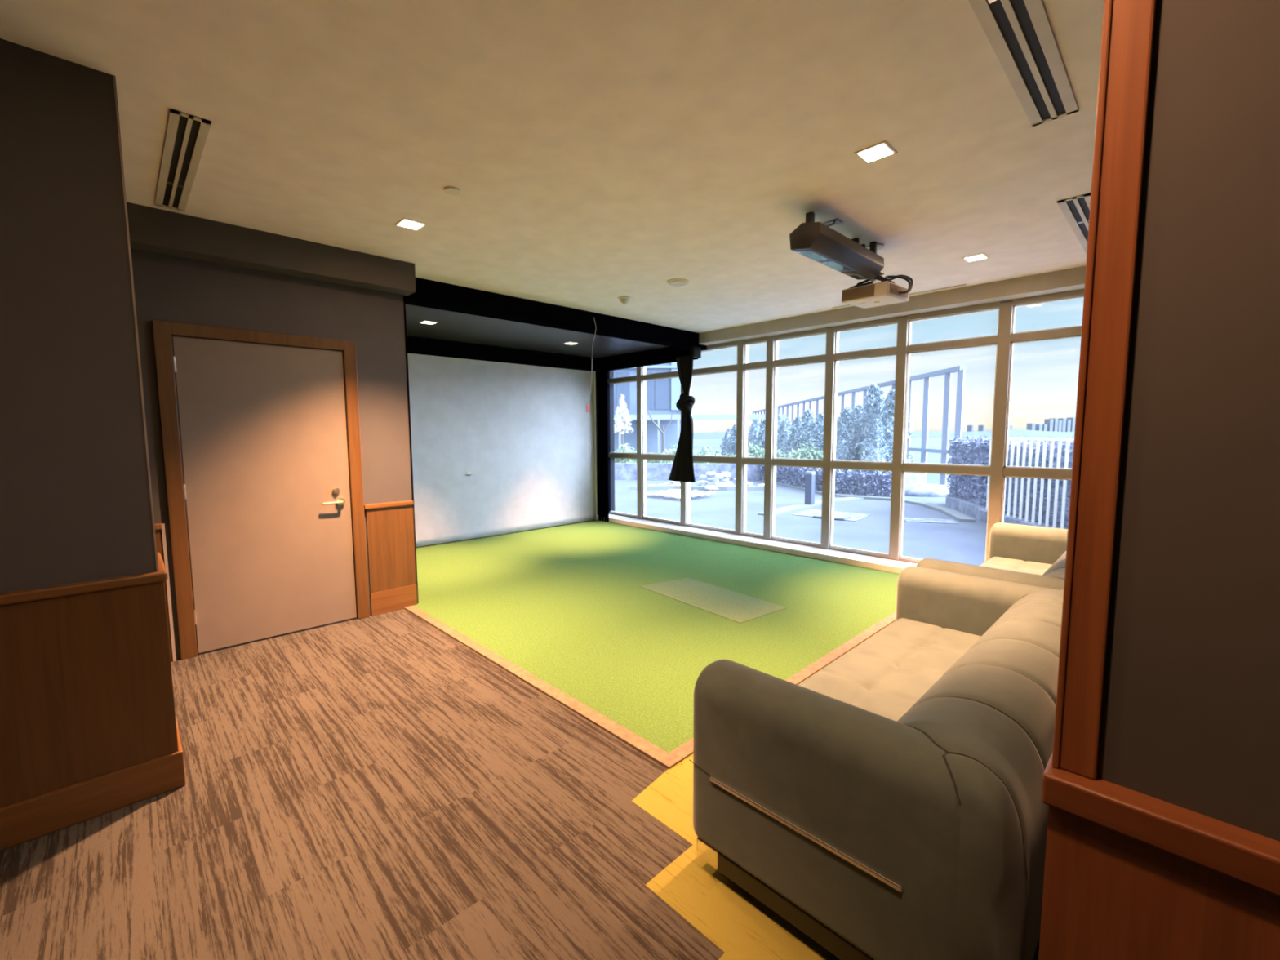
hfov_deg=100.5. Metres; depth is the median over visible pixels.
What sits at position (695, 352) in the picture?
curtain bracket
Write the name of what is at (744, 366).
window
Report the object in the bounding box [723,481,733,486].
stone
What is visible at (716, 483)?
stone
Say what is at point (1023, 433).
ridge
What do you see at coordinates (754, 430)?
cedar tree
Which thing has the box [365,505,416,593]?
wainscot panel
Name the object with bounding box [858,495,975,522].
curb
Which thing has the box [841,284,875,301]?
vent grille
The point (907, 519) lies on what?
paving slab
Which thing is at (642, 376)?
window
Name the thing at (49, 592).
trim
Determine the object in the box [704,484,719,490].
stone
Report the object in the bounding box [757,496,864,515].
trim
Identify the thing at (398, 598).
baseboard
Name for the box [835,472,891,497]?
stone planter
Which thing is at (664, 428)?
bare tree
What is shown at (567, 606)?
artificial turf
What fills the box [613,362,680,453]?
building
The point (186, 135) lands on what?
ceiling vent
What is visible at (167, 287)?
wall
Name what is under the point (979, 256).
recessed light
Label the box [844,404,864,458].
cedar tree
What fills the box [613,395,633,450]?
young tree
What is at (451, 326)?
ceiling
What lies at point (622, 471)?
stone planter
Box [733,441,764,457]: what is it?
round bush
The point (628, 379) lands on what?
window
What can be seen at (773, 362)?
window
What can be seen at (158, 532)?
trim
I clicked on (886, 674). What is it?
seat cushion
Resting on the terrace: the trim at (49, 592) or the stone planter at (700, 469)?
the stone planter at (700, 469)
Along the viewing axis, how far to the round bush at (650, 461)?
17.85 m
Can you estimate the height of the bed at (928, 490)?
0.210 m
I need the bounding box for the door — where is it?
[151,320,369,659]
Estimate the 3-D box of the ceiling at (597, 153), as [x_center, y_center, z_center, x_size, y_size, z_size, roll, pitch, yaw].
[0.142,-1.530,1.145,10.400,0.120,8.020,-5,7,-44]
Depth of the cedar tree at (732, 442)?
25.00 m
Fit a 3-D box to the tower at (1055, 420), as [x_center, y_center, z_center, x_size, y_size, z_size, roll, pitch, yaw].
[1088.667,-140.326,1403.203,19.990,43.900,20.171,-5,7,-44]
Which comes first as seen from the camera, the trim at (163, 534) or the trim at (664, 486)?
the trim at (163, 534)
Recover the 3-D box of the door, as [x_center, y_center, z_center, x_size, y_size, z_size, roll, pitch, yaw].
[-2.646,0.057,3.863,1.178,2.215,0.104,-5,7,-44]
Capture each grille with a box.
[668,280,687,286]
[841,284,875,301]
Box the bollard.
[804,471,815,504]
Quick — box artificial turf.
[413,520,899,752]
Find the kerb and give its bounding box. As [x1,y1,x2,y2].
[945,496,1058,528]
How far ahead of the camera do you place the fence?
8.81 m
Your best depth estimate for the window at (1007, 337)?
5.04 m
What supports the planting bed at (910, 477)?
on the terrace
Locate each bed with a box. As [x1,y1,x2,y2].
[719,453,924,484]
[904,483,950,497]
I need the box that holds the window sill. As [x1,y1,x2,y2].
[597,514,916,573]
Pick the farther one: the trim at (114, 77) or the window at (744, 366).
the window at (744, 366)
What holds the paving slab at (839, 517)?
on the paving slab at (855, 517)
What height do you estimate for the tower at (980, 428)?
26.800 m
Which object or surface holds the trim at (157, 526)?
attached to the wall at (167, 287)
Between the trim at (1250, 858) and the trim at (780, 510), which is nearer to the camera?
the trim at (1250, 858)
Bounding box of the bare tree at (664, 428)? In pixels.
[646,407,672,453]
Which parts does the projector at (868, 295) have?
port panel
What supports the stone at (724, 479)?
on the stone at (729, 483)
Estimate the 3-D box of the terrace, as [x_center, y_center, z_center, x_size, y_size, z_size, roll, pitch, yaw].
[0.938,-1.123,31.273,32.736,0.300,50.369,-5,7,-44]
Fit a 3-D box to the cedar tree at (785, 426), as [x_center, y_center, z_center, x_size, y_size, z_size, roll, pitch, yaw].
[5.745,-1.583,20.841,1.255,1.786,1.359,-2,5,-14]
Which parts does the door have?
handle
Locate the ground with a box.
[693,431,1074,485]
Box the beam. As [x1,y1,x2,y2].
[404,277,698,349]
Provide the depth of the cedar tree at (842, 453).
15.42 m
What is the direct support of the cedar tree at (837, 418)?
on the planting bed at (910, 477)
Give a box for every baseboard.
[0,717,186,850]
[369,584,417,616]
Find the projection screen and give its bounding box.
[407,353,597,546]
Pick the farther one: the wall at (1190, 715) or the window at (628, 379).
the window at (628, 379)
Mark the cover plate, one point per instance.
(837, 220)
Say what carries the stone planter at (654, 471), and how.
on the terrace
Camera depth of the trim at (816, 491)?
13.56 m
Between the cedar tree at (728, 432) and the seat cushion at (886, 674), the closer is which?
the seat cushion at (886, 674)
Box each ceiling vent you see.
[154,108,211,211]
[832,304,849,308]
[909,284,967,294]
[968,0,1079,126]
[1057,192,1090,253]
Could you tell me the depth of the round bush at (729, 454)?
17.83 m
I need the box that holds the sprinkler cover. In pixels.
[444,186,461,195]
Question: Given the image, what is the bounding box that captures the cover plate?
[822,218,842,225]
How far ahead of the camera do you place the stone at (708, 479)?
14.80 m
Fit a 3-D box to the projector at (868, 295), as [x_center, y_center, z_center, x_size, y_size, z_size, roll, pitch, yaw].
[1.767,-1.528,3.952,0.373,0.405,0.426,-4,6,-37]
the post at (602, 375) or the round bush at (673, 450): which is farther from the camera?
the round bush at (673, 450)
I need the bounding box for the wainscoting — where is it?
[1038,805,1279,959]
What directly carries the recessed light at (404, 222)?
in the ceiling at (597, 153)
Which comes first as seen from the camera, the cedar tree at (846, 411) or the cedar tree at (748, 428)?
the cedar tree at (846, 411)
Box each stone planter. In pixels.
[614,462,636,479]
[646,463,672,479]
[693,463,735,480]
[746,464,764,479]
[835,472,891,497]
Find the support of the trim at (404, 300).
attached to the wall at (167, 287)
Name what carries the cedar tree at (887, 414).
on the planting bed at (910, 477)
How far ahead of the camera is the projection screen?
7.65 m
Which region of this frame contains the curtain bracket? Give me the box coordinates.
[690,346,701,358]
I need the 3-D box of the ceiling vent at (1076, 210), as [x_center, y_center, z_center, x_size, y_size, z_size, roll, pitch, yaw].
[3.026,-1.700,3.591,1.350,0.009,0.160,-5,7,-44]
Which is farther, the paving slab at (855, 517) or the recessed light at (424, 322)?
the paving slab at (855, 517)
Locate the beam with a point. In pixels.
(431, 294)
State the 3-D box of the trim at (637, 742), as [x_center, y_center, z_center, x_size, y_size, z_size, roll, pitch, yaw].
[-0.997,1.181,3.574,0.075,0.013,3.300,-5,7,-44]
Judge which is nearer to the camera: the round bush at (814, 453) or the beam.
the beam
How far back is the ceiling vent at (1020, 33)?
1.93 m
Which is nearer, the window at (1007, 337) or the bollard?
the window at (1007, 337)
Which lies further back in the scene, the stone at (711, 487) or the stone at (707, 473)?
the stone at (707, 473)
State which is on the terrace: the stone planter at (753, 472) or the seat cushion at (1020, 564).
the stone planter at (753, 472)
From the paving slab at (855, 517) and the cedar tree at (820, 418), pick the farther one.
the cedar tree at (820, 418)
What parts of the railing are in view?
rail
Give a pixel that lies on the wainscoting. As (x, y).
(1108, 894)
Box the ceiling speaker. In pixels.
[666,278,688,286]
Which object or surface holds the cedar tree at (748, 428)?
on the planting bed at (910, 477)
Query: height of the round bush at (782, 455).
0.623 m
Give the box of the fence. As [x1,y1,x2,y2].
[946,435,1074,528]
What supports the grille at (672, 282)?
attached to the ceiling speaker
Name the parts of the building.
window panel, window panel, window panel, corner panel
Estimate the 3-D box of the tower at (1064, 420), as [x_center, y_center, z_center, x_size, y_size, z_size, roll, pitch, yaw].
[1109.687,-140.422,1403.197,19.990,43.900,20.171,-5,7,-44]
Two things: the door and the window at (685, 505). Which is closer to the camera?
the door
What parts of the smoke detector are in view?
plate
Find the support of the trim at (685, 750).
on the floor
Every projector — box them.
[789,211,884,279]
[841,240,913,308]
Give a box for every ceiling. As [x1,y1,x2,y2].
[0,0,1104,333]
[405,304,670,358]
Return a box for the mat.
[640,577,786,623]
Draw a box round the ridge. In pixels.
[693,429,1074,439]
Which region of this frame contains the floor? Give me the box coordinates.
[0,520,1039,959]
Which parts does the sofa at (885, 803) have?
leg rail, armrest, armrest, backrest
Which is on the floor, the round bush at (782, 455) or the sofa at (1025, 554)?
the sofa at (1025, 554)
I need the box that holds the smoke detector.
[617,295,631,304]
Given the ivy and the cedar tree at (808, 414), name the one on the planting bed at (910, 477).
the cedar tree at (808, 414)
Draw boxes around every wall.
[0,38,156,592]
[126,201,416,295]
[130,248,412,659]
[416,370,614,547]
[1097,0,1279,841]
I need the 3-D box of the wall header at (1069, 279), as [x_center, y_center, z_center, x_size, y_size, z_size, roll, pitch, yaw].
[2.633,-1.828,5.784,0.340,0.145,4.880,-5,7,-44]
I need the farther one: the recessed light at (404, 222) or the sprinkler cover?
the recessed light at (404, 222)
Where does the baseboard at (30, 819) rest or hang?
attached to the wall at (75, 504)
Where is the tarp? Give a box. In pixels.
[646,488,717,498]
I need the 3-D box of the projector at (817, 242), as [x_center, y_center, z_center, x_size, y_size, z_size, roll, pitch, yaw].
[1.323,-1.552,3.514,0.950,0.276,0.204,-5,7,-44]
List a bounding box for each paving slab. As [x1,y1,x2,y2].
[791,509,871,521]
[813,512,850,519]
[903,517,959,524]
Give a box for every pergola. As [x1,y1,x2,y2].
[613,413,786,461]
[752,365,966,484]
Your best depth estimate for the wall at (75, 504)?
1.98 m
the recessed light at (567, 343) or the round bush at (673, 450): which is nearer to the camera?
the recessed light at (567, 343)
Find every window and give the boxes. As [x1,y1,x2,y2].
[607,375,637,518]
[636,365,679,524]
[680,341,739,533]
[734,336,768,538]
[763,327,827,547]
[820,316,899,559]
[888,301,1001,564]
[986,288,1084,560]
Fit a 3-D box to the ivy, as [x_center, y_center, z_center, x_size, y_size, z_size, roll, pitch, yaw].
[4.496,-0.077,14.409,1.004,0.751,5.101,-3,6,-24]
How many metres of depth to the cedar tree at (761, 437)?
22.50 m
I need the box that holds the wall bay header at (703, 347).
[698,344,711,351]
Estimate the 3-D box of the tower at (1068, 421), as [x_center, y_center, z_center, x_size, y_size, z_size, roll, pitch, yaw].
[1122.309,-138.588,1403.364,19.990,40.100,20.171,-5,7,-44]
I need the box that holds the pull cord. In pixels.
[586,317,595,412]
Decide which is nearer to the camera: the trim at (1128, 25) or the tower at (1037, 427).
the trim at (1128, 25)
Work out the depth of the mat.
4.72 m
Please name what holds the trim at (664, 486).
on the terrace
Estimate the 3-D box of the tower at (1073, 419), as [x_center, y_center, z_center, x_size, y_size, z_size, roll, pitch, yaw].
[1134.908,-141.484,1403.104,19.990,45.800,20.171,-5,7,-44]
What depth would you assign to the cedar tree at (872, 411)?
15.28 m
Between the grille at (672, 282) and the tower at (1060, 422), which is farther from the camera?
the tower at (1060, 422)
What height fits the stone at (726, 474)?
0.152 m
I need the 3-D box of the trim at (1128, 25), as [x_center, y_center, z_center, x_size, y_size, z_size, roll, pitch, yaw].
[0.796,-0.475,0.880,0.195,1.940,0.058,-5,7,-44]
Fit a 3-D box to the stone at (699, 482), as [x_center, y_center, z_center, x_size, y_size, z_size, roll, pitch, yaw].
[1.782,0.100,15.156,0.288,0.157,0.438,-2,5,-19]
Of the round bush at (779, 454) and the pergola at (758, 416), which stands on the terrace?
the pergola at (758, 416)
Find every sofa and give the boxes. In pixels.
[688,565,1063,959]
[915,522,1067,590]
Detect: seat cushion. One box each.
[798,617,981,721]
[979,556,1053,575]
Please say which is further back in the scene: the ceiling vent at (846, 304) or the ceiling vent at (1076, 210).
the ceiling vent at (846, 304)
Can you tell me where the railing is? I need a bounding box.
[986,436,1074,528]
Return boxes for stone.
[668,480,679,483]
[697,480,708,485]
[699,475,706,479]
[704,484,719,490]
[706,471,715,475]
[706,478,719,481]
[711,473,723,479]
[714,482,727,486]
[720,471,731,477]
[721,477,728,481]
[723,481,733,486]
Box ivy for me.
[760,465,891,497]
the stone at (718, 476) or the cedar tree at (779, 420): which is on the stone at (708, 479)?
the stone at (718, 476)
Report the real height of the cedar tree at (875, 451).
1.563 m
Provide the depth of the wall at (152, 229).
3.60 m
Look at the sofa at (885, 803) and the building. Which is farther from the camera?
the building
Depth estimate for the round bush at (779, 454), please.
17.50 m
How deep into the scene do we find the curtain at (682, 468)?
7.43 m
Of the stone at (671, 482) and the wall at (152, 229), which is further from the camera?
the stone at (671, 482)
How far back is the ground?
439.51 m
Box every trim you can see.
[0,552,168,605]
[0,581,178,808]
[113,75,159,571]
[155,523,162,530]
[155,529,173,662]
[161,523,176,662]
[364,500,413,509]
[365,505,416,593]
[403,294,417,603]
[404,605,669,768]
[406,335,597,372]
[597,346,697,370]
[630,484,764,490]
[668,610,896,768]
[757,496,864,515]
[760,480,859,497]
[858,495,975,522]
[1040,751,1279,897]
[1051,0,1156,779]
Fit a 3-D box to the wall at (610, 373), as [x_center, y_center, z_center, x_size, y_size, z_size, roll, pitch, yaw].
[-2.171,-0.642,7.769,4.600,2.900,0.220,-5,7,-44]
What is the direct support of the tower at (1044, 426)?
on the ground
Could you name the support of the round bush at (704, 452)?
in the soil
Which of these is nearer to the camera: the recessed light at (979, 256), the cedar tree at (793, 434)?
the recessed light at (979, 256)
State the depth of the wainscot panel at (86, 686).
2.05 m
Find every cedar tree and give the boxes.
[719,428,732,454]
[723,424,736,455]
[731,422,750,455]
[747,418,762,456]
[752,419,765,454]
[763,413,782,454]
[776,417,791,453]
[782,416,803,454]
[791,408,817,452]
[800,422,823,454]
[807,413,824,444]
[820,413,840,450]
[835,423,855,470]
[836,406,853,434]
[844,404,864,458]
[848,383,884,471]
[853,417,892,473]
[880,389,919,473]
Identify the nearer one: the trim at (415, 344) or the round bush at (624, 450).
the trim at (415, 344)
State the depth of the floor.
1.99 m
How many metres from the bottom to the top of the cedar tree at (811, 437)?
1.505 m
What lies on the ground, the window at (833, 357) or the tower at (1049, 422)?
the tower at (1049, 422)
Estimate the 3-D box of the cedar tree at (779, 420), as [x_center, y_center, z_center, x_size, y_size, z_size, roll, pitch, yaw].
[5.623,-1.745,21.695,1.302,1.968,1.421,-2,6,-21]
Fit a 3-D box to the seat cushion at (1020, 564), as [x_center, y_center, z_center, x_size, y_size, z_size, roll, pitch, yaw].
[2.596,0.799,3.759,1.596,0.183,0.575,-5,7,-44]
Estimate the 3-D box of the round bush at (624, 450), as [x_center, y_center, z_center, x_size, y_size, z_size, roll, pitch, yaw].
[-0.457,-0.832,18.221,1.341,0.876,1.342,4,7,37]
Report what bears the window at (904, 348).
in the wall header at (1069, 279)
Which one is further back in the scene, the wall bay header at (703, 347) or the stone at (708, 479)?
the stone at (708, 479)
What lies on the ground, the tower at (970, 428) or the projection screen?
the tower at (970, 428)
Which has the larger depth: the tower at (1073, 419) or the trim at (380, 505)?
the tower at (1073, 419)
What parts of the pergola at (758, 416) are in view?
post, post, post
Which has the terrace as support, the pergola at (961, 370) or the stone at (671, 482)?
the pergola at (961, 370)
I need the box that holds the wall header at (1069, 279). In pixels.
[698,266,1085,345]
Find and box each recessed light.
[395,217,426,231]
[418,320,437,324]
[563,342,578,344]
[853,140,897,164]
[962,253,989,262]
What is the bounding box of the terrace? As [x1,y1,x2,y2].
[614,449,986,565]
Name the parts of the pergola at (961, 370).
post, post, post, post, post, post, post, post, post, post, post, post, post, rail, post, post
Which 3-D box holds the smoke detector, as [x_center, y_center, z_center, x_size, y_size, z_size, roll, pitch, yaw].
[-0.158,-1.822,5.418,0.140,0.064,0.140,-5,7,-44]
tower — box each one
[967,425,973,431]
[977,425,984,431]
[1026,423,1035,430]
[1035,424,1042,431]
[1042,424,1047,431]
[1044,418,1053,431]
[1051,417,1058,431]
[1057,417,1066,431]
[1057,420,1062,431]
[1065,419,1071,431]
[1066,417,1075,431]
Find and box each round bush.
[614,443,648,463]
[646,452,658,463]
[658,444,693,463]
[693,445,722,463]
[721,452,733,456]
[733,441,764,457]
[776,448,785,457]
[777,450,804,457]
[786,442,823,467]
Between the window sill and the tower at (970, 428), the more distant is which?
the tower at (970, 428)
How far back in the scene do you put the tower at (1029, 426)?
1398.80 m
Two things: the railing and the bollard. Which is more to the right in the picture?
the railing
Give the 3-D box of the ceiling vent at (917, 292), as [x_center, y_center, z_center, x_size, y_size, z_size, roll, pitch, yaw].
[2.868,-1.841,5.139,0.053,0.005,0.499,-5,7,-44]
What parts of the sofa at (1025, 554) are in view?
armrest, armrest, backrest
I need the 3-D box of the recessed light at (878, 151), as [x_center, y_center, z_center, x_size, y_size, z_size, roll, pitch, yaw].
[1.155,-1.604,2.611,0.150,0.006,0.150,-5,7,-44]
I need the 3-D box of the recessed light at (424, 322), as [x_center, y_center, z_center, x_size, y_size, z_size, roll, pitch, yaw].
[-2.344,-1.745,5.903,0.150,0.006,0.150,-5,7,-44]
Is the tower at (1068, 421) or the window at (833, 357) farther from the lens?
the tower at (1068, 421)
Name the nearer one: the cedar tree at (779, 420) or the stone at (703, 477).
the stone at (703, 477)
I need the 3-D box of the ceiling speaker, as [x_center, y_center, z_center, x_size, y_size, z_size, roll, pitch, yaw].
[0.345,-1.795,4.847,0.200,0.021,0.200,-5,7,-44]
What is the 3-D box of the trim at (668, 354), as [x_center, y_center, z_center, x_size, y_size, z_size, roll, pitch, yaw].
[0.057,-1.852,8.132,0.090,0.215,2.070,-5,7,-44]
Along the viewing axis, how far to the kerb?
9.54 m
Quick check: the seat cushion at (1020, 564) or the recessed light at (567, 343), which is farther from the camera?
the recessed light at (567, 343)
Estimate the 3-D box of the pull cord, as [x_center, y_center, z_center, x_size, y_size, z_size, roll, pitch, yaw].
[-0.555,-1.312,6.068,0.159,1.076,0.016,-5,7,-44]
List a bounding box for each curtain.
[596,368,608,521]
[668,355,695,482]

